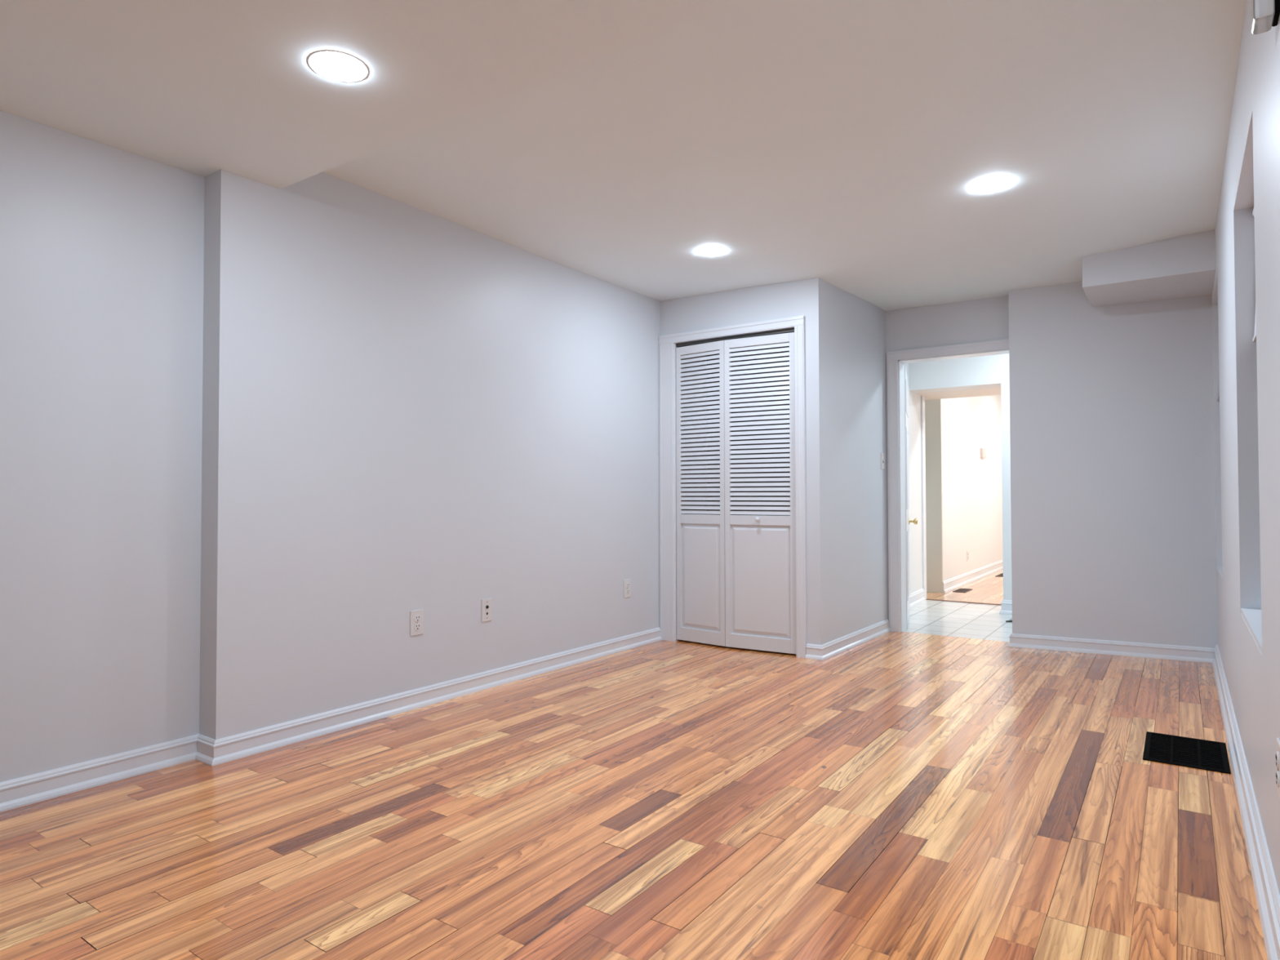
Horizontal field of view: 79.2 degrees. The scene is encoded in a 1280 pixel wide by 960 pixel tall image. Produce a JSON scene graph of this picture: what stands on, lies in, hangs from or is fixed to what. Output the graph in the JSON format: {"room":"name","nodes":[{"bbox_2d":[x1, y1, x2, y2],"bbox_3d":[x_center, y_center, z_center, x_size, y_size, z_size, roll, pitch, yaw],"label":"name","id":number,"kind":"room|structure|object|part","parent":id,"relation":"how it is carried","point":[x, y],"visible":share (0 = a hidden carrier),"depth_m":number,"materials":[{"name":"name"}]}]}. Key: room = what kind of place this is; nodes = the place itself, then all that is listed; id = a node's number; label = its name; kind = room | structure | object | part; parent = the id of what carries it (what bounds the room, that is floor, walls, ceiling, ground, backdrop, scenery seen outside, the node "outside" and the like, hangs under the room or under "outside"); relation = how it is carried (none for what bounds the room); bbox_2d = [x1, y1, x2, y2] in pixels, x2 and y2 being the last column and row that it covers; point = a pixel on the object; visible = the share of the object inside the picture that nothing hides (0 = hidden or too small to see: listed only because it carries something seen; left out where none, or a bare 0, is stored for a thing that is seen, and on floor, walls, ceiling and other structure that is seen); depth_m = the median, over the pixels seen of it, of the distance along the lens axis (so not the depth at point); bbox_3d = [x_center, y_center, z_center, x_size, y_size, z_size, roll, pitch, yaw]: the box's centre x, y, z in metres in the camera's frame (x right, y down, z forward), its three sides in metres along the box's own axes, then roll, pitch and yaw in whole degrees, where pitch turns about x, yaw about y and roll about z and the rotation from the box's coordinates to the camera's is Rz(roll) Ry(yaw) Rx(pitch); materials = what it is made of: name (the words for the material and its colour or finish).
{"room":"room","nodes":[
{"label":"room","id":0,"kind":"room"},
{"bbox_2d":[0,110,706,782],"bbox_3d":[-1.334,-0.148,3.503,0.305,2.520,7.410,-1,-1,35],"label":"wall","id":1,"kind":"structure","parent":0,"point":[250,429],"depth_m":3.08,"materials":[{"name":"paint"}]},
{"bbox_2d":[0,626,662,812],"bbox_3d":[-1.640,1.006,2.860,0.151,0.086,6.036,-1,-1,35],"label":"baseboard","id":2,"kind":"structure","parent":1,"relation":"attached to","point":[20,792],"depth_m":3.03,"materials":[{"name":"white wood"}]},
{"bbox_2d":[410,608,423,635],"bbox_3d":[-1.044,0.669,3.625,0.009,0.116,0.074,-1,-1,35],"label":"power outlet","id":3,"kind":"object","parent":1,"relation":"attached to","point":[416,616],"visible":1,"depth_m":3.62,"materials":[{"name":"plastic"}]},
{"bbox_2d":[414,614,420,622],"bbox_3d":[-1.043,0.649,3.624,0.003,0.034,0.034,-1,-1,35],"label":"socket","id":4,"kind":"object","parent":3,"relation":"attached to","point":[417,617],"depth_m":3.62,"materials":[{"name":"white plastic"}]},
{"bbox_2d":[414,622,420,630],"bbox_3d":[-1.042,0.688,3.623,0.003,0.034,0.034,-1,-1,35],"label":"socket","id":5,"kind":"object","parent":3,"relation":"attached to","point":[417,625],"depth_m":3.62,"materials":[{"name":"white plastic"}]},
{"bbox_2d":[481,598,492,622],"bbox_3d":[-0.788,0.670,3.989,0.012,0.116,0.070,-1,-1,35],"label":"cable plate","id":6,"kind":"object","parent":1,"relation":"attached to","point":[486,604],"visible":1,"depth_m":3.99,"materials":[{"name":"plastic"}]},
{"bbox_2d":[623,578,631,598],"bbox_3d":[-0.081,0.702,5.003,0.009,0.116,0.074,-1,-1,35],"label":"power outlet","id":7,"kind":"object","parent":1,"relation":"attached to","point":[627,583],"visible":1,"depth_m":5.00,"materials":[{"name":"plastic"}]},
{"bbox_2d":[0,0,1246,311],"bbox_3d":[0.018,-1.346,2.527,3.670,0.330,7.560,-1,-1,35],"label":"ceiling","id":8,"kind":"structure","parent":0,"point":[843,144],"depth_m":2.66,"materials":[{"name":"paint"}]},
{"bbox_2d":[306,49,369,82],"bbox_3d":[-0.865,-1.182,2.220,0.168,0.007,0.168,-1,-1,35],"label":"recessed light","id":9,"kind":"object","parent":8,"relation":"in","point":[335,65],"visible":1,"depth_m":2.21,"materials":[{"name":"white glass"}]},
{"bbox_2d":[696,246,727,256],"bbox_3d":[0.395,-1.254,4.258,0.168,0.007,0.168,-1,-1,35],"label":"recessed light","id":10,"kind":"object","parent":8,"relation":"in","point":[710,251],"visible":1,"depth_m":4.24,"materials":[{"name":"white glass"}]},
{"bbox_2d":[970,177,1012,192],"bbox_3d":[1.536,-1.287,3.384,0.168,0.007,0.168,-1,-1,35],"label":"recessed light","id":11,"kind":"object","parent":8,"relation":"in","point":[995,184],"visible":1,"depth_m":3.37,"materials":[{"name":"white glass"}]},
{"bbox_2d":[0,568,1267,959],"bbox_3d":[2.083,1.115,5.173,3.640,0.050,14.100,-1,-1,35],"label":"floor","id":12,"kind":"structure","parent":0,"point":[892,795],"depth_m":2.31,"materials":[{"name":"brown wood"}]},
{"bbox_2d":[952,588,972,592],"bbox_3d":[3.341,1.143,8.009,0.125,0.004,0.330,-1,-1,35],"label":"floor vent","id":13,"kind":"object","parent":12,"relation":"in","point":[961,590],"visible":1,"depth_m":7.98,"materials":[{"name":"brown metal"}]},
{"bbox_2d":[955,588,968,591],"bbox_3d":[3.341,1.143,8.009,0.089,0.003,0.294,-1,-1,35],"label":"grille","id":14,"kind":"object","parent":13,"relation":"attached to","point":[959,589],"depth_m":8.00,"materials":[{"name":"brown metal"}]},
{"bbox_2d":[1142,731,1231,773],"bbox_3d":[2.099,1.043,2.977,0.262,0.004,0.407,-1,-1,35],"label":"floor vent","id":15,"kind":"object","parent":12,"relation":"in","point":[1203,754],"visible":1,"depth_m":2.96,"materials":[{"name":"black metal"}]},
{"bbox_2d":[706,346,790,515],"bbox_3d":[0.948,-0.055,5.586,1.043,2.390,0.040,-1,-1,35],"label":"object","id":16,"kind":"structure","parent":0,"point":[784,346],"depth_m":5.65,"materials":[{"name":"white wood"}]},
{"bbox_2d":[659,277,888,644],"bbox_3d":[0.976,-0.112,5.512,1.180,2.520,1.230,-1,-1,35],"label":"wall","id":17,"kind":"structure","parent":0,"point":[846,375],"depth_m":5.01,"materials":[{"name":"paint"}]},
{"bbox_2d":[658,315,806,657],"bbox_3d":[0.604,0.044,5.073,1.062,2.092,0.132,-1,-1,35],"label":"trim","id":18,"kind":"structure","parent":17,"relation":"attached to","point":[667,345],"depth_m":5.25,"materials":[{"name":"white wood"}]},
{"bbox_2d":[675,328,795,653],"bbox_3d":[0.598,0.068,5.016,0.876,2.017,0.096,-1,-1,35],"label":"door","id":19,"kind":"structure","parent":17,"relation":"in","point":[736,574],"depth_m":4.98,"materials":[{"name":"wood"}]},
{"bbox_3d":[0.407,0.086,5.159,0.391,1.988,0.030,-1,-2,40],"label":"frame","id":20,"kind":"part","parent":19,"relation":"part of","materials":[{"name":"white wood"}]},
{"bbox_3d":[0.407,0.643,5.147,0.323,0.702,0.018,-1,-2,40],"label":"panel","id":21,"kind":"part","parent":19,"relation":"part of","materials":[{"name":"white wood"}]},
{"bbox_3d":[0.762,0.080,4.910,0.476,1.988,0.030,-1,-1,31],"label":"frame","id":22,"kind":"part","parent":19,"relation":"part of","materials":[{"name":"white wood"}]},
{"bbox_3d":[0.762,0.637,4.897,0.408,0.702,0.018,-1,-1,31],"label":"panel","id":23,"kind":"part","parent":19,"relation":"part of","materials":[{"name":"white wood"}]},
{"bbox_2d":[804,618,890,660],"bbox_3d":[1.412,1.048,5.156,0.114,0.086,1.236,-1,-1,36],"label":"baseboard","id":24,"kind":"structure","parent":17,"relation":"attached to","point":[826,651],"depth_m":4.95,"materials":[{"name":"white wood"}]},
{"bbox_2d":[880,453,884,469],"bbox_3d":[1.762,-0.136,5.598,0.015,0.116,0.074,-1,-1,36],"label":"light switch","id":25,"kind":"object","parent":17,"relation":"attached to","point":[882,455],"visible":1,"depth_m":5.59,"materials":[{"name":"white plastic"}]},
{"bbox_2d":[904,363,922,594],"bbox_3d":[2.125,-0.091,6.637,0.285,2.520,1.690,-1,-1,35],"label":"wall","id":26,"kind":"structure","parent":0,"point":[914,399],"depth_m":7.05,"materials":[{"name":"white paint"}]},
{"bbox_2d":[909,588,925,608],"bbox_3d":[2.213,1.059,6.548,0.026,0.116,1.661,-1,-1,33],"label":"baseboard","id":27,"kind":"structure","parent":26,"relation":"attached to","point":[916,597],"depth_m":6.99,"materials":[{"name":"white wood"}]},
{"bbox_2d":[920,395,926,599],"bbox_3d":[2.658,0.170,7.330,0.077,1.925,0.095,-1,-1,35],"label":"trim","id":28,"kind":"structure","parent":26,"relation":"attached to","point":[922,398],"depth_m":7.29,"materials":[{"name":"white wood"}]},
{"bbox_2d":[909,353,1012,599],"bbox_3d":[3.319,-0.098,6.412,2.500,2.520,0.250,-1,-1,35],"label":"wall","id":29,"kind":"structure","parent":0,"point":[990,371],"depth_m":6.54,"materials":[{"name":"white paint"}]},
{"bbox_2d":[916,386,1000,399],"bbox_3d":[3.431,-1.052,6.856,2.200,0.495,0.565,-1,-1,35],"label":"trim","id":30,"kind":"structure","parent":29,"relation":"attached to","point":[988,391],"depth_m":7.16,"materials":[{"name":"beige paint"}]},
{"bbox_2d":[999,600,1012,614],"bbox_3d":[3.673,1.047,6.079,1.528,0.116,0.196,-1,-1,35],"label":"baseboard","id":31,"kind":"structure","parent":29,"relation":"attached to","point":[1006,605],"depth_m":6.42,"materials":[{"name":"white wood"}]},
{"bbox_2d":[924,395,1003,592],"bbox_3d":[3.681,-0.037,9.447,0.815,2.520,5.300,-1,-1,35],"label":"wall","id":32,"kind":"structure","parent":0,"point":[972,484],"depth_m":8.57,"materials":[{"name":"white paint"}]},
{"bbox_2d":[925,598,1001,605],"bbox_3d":[3.561,1.141,6.730,2.500,0.056,0.035,-1,-1,35],"label":"trim","id":33,"kind":"structure","parent":32,"relation":"attached to","point":[926,598],"depth_m":7.11,"materials":[{"name":"brown wood"}]},
{"bbox_2d":[966,551,968,561],"bbox_3d":[3.705,0.859,8.742,0.009,0.116,0.074,-1,-1,35],"label":"power outlet","id":34,"kind":"object","parent":32,"relation":"attached to","point":[967,552],"visible":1,"depth_m":8.73,"materials":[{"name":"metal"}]},
{"bbox_2d":[942,559,1003,592],"bbox_3d":[4.304,1.117,9.581,0.029,0.116,4.310,-1,-1,35],"label":"baseboard","id":35,"kind":"structure","parent":32,"relation":"attached to","point":[949,584],"depth_m":8.80,"materials":[{"name":"white wood"}]},
{"bbox_2d":[980,448,987,457],"bbox_3d":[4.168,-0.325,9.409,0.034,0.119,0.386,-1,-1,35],"label":"thermostat","id":36,"kind":"object","parent":32,"relation":"attached to","point":[984,452],"visible":1,"depth_m":9.39,"materials":[{"name":"white plastic"}]},
{"bbox_2d":[885,280,1217,648],"bbox_3d":[2.113,-0.115,5.453,3.111,2.520,0.265,-1,-1,35],"label":"wall","id":37,"kind":"structure","parent":0,"point":[1113,504],"depth_m":4.83,"materials":[{"name":"paint"}]},
{"bbox_2d":[904,364,917,627],"bbox_3d":[2.108,0.122,6.043,0.102,1.946,0.707,-1,-1,21],"label":"door","id":38,"kind":"structure","parent":37,"relation":"in","point":[914,521],"depth_m":5.84,"materials":[{"name":"white wood"}]},
{"bbox_3d":[2.039,-0.635,5.921,0.010,0.240,0.224,-1,-1,21],"label":"panel","id":39,"kind":"part","parent":38,"relation":"part of","materials":[{"name":"white wood"}]},
{"bbox_3d":[2.040,-0.086,5.910,0.010,0.620,0.224,-1,-1,21],"label":"panel","id":40,"kind":"part","parent":38,"relation":"part of","materials":[{"name":"white wood"}]},
{"bbox_3d":[2.146,-0.630,6.205,0.011,0.240,0.224,-1,-1,21],"label":"panel","id":41,"kind":"part","parent":38,"relation":"part of","materials":[{"name":"white wood"}]},
{"bbox_3d":[2.041,0.644,5.896,0.010,0.520,0.224,-1,-1,21],"label":"panel","id":42,"kind":"part","parent":38,"relation":"part of","materials":[{"name":"white wood"}]},
{"bbox_3d":[2.147,-0.080,6.194,0.011,0.620,0.224,-1,-1,21],"label":"panel","id":43,"kind":"part","parent":38,"relation":"part of","materials":[{"name":"white wood"}]},
{"bbox_3d":[2.148,0.650,6.180,0.011,0.520,0.224,-1,-1,21],"label":"panel","id":44,"kind":"part","parent":38,"relation":"part of","materials":[{"name":"white wood"}]},
{"bbox_3d":[2.224,0.337,6.298,0.068,0.052,0.052,-1,-1,21],"label":"knob","id":45,"kind":"part","parent":38,"relation":"part of","materials":[{"name":"gold metal"}]},
{"bbox_2d":[886,338,1008,631],"bbox_3d":[2.196,0.076,5.469,0.841,2.038,0.147,-1,-1,35],"label":"trim","id":46,"kind":"structure","parent":37,"relation":"attached to","point":[895,360],"depth_m":5.62,"materials":[{"name":"white wood"}]},
{"bbox_2d":[1007,633,1214,663],"bbox_3d":[2.925,1.038,4.834,1.107,0.086,0.275,-1,-1,35],"label":"baseboard","id":47,"kind":"structure","parent":37,"relation":"attached to","point":[1162,651],"depth_m":4.77,"materials":[{"name":"white wood"}]},
{"bbox_2d":[1081,229,1215,306],"bbox_3d":[2.966,-1.222,4.508,0.621,0.248,0.650,-1,-1,35],"label":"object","id":48,"kind":"structure","parent":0,"point":[1184,266],"depth_m":4.30,"materials":[{"name":"paint"}]},
{"bbox_2d":[1211,0,1279,894],"bbox_3d":[1.446,-0.192,1.562,0.254,2.520,7.410,-1,-1,35],"label":"wall","id":49,"kind":"structure","parent":0,"point":[1246,280],"depth_m":2.45,"materials":[{"name":"paint"}]},
{"bbox_2d":[1217,382,1219,400],"bbox_3d":[3.175,-0.740,4.192,0.064,0.554,0.685,-1,-1,35],"label":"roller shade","id":50,"kind":"object","parent":49,"relation":"attached to","point":[1218,397],"visible":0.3,"depth_m":4.39,"materials":[{"name":"fabric"}]},
{"bbox_2d":[1217,564,1222,578],"bbox_3d":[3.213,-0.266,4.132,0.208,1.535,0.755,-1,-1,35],"label":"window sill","id":51,"kind":"structure","parent":49,"relation":"in","point":[1219,566],"depth_m":4.25,"materials":[{"name":"white paint"}]},
{"bbox_2d":[1212,644,1279,959],"bbox_3d":[1.289,0.961,1.558,0.027,0.114,7.256,-1,-1,35],"label":"baseboard","id":52,"kind":"structure","parent":49,"relation":"attached to","point":[1265,886],"depth_m":2.12,"materials":[{"name":"white wood"}]},
{"bbox_2d":[1240,608,1262,653],"bbox_3d":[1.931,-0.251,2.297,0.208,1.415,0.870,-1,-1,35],"label":"window sill","id":53,"kind":"structure","parent":49,"relation":"in","point":[1252,617],"depth_m":2.41,"materials":[{"name":"white paint"}]},
{"bbox_2d":[1252,208,1256,342],"bbox_3d":[1.911,-0.718,2.342,0.046,0.469,0.805,-1,-1,35],"label":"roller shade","id":54,"kind":"object","parent":49,"relation":"attached to","point":[1255,335],"visible":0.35,"depth_m":2.65,"materials":[{"name":"fabric"}]},
{"bbox_3d":[1.897,-0.490,2.347,0.010,0.014,0.805,-1,-1,35],"label":"rail","id":55,"kind":"part","parent":54,"relation":"part of","materials":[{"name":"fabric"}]},
{"bbox_2d":[1250,0,1279,35],"bbox_3d":[1.206,-0.937,1.493,0.040,0.122,0.070,-1,-1,35],"label":"wall fitting","id":56,"kind":"object","parent":49,"relation":"attached to","point":[1264,14],"visible":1,"depth_m":1.47,"materials":[{"name":"white plastic"}]},
{"bbox_2d":[1275,737,1279,799],"bbox_3d":[1.340,0.607,1.622,0.009,0.116,0.074,-1,-1,35],"label":"power outlet","id":57,"kind":"object","parent":49,"relation":"attached to","point":[1277,740],"visible":1,"depth_m":1.61,"materials":[{"name":"plastic"}]},
{"bbox_2d":[1275,751,1279,768],"bbox_3d":[1.338,0.588,1.623,0.003,0.034,0.034,-1,-1,35],"label":"socket","id":58,"kind":"object","parent":57,"relation":"attached to","point":[1277,753],"depth_m":1.61,"materials":[{"name":"white plastic"}]},
{"bbox_2d":[1275,769,1279,787],"bbox_3d":[1.338,0.627,1.623,0.003,0.034,0.034,-1,-1,35],"label":"socket","id":59,"kind":"object","parent":57,"relation":"attached to","point":[1277,771],"depth_m":1.62,"materials":[{"name":"white plastic"}]}
]}

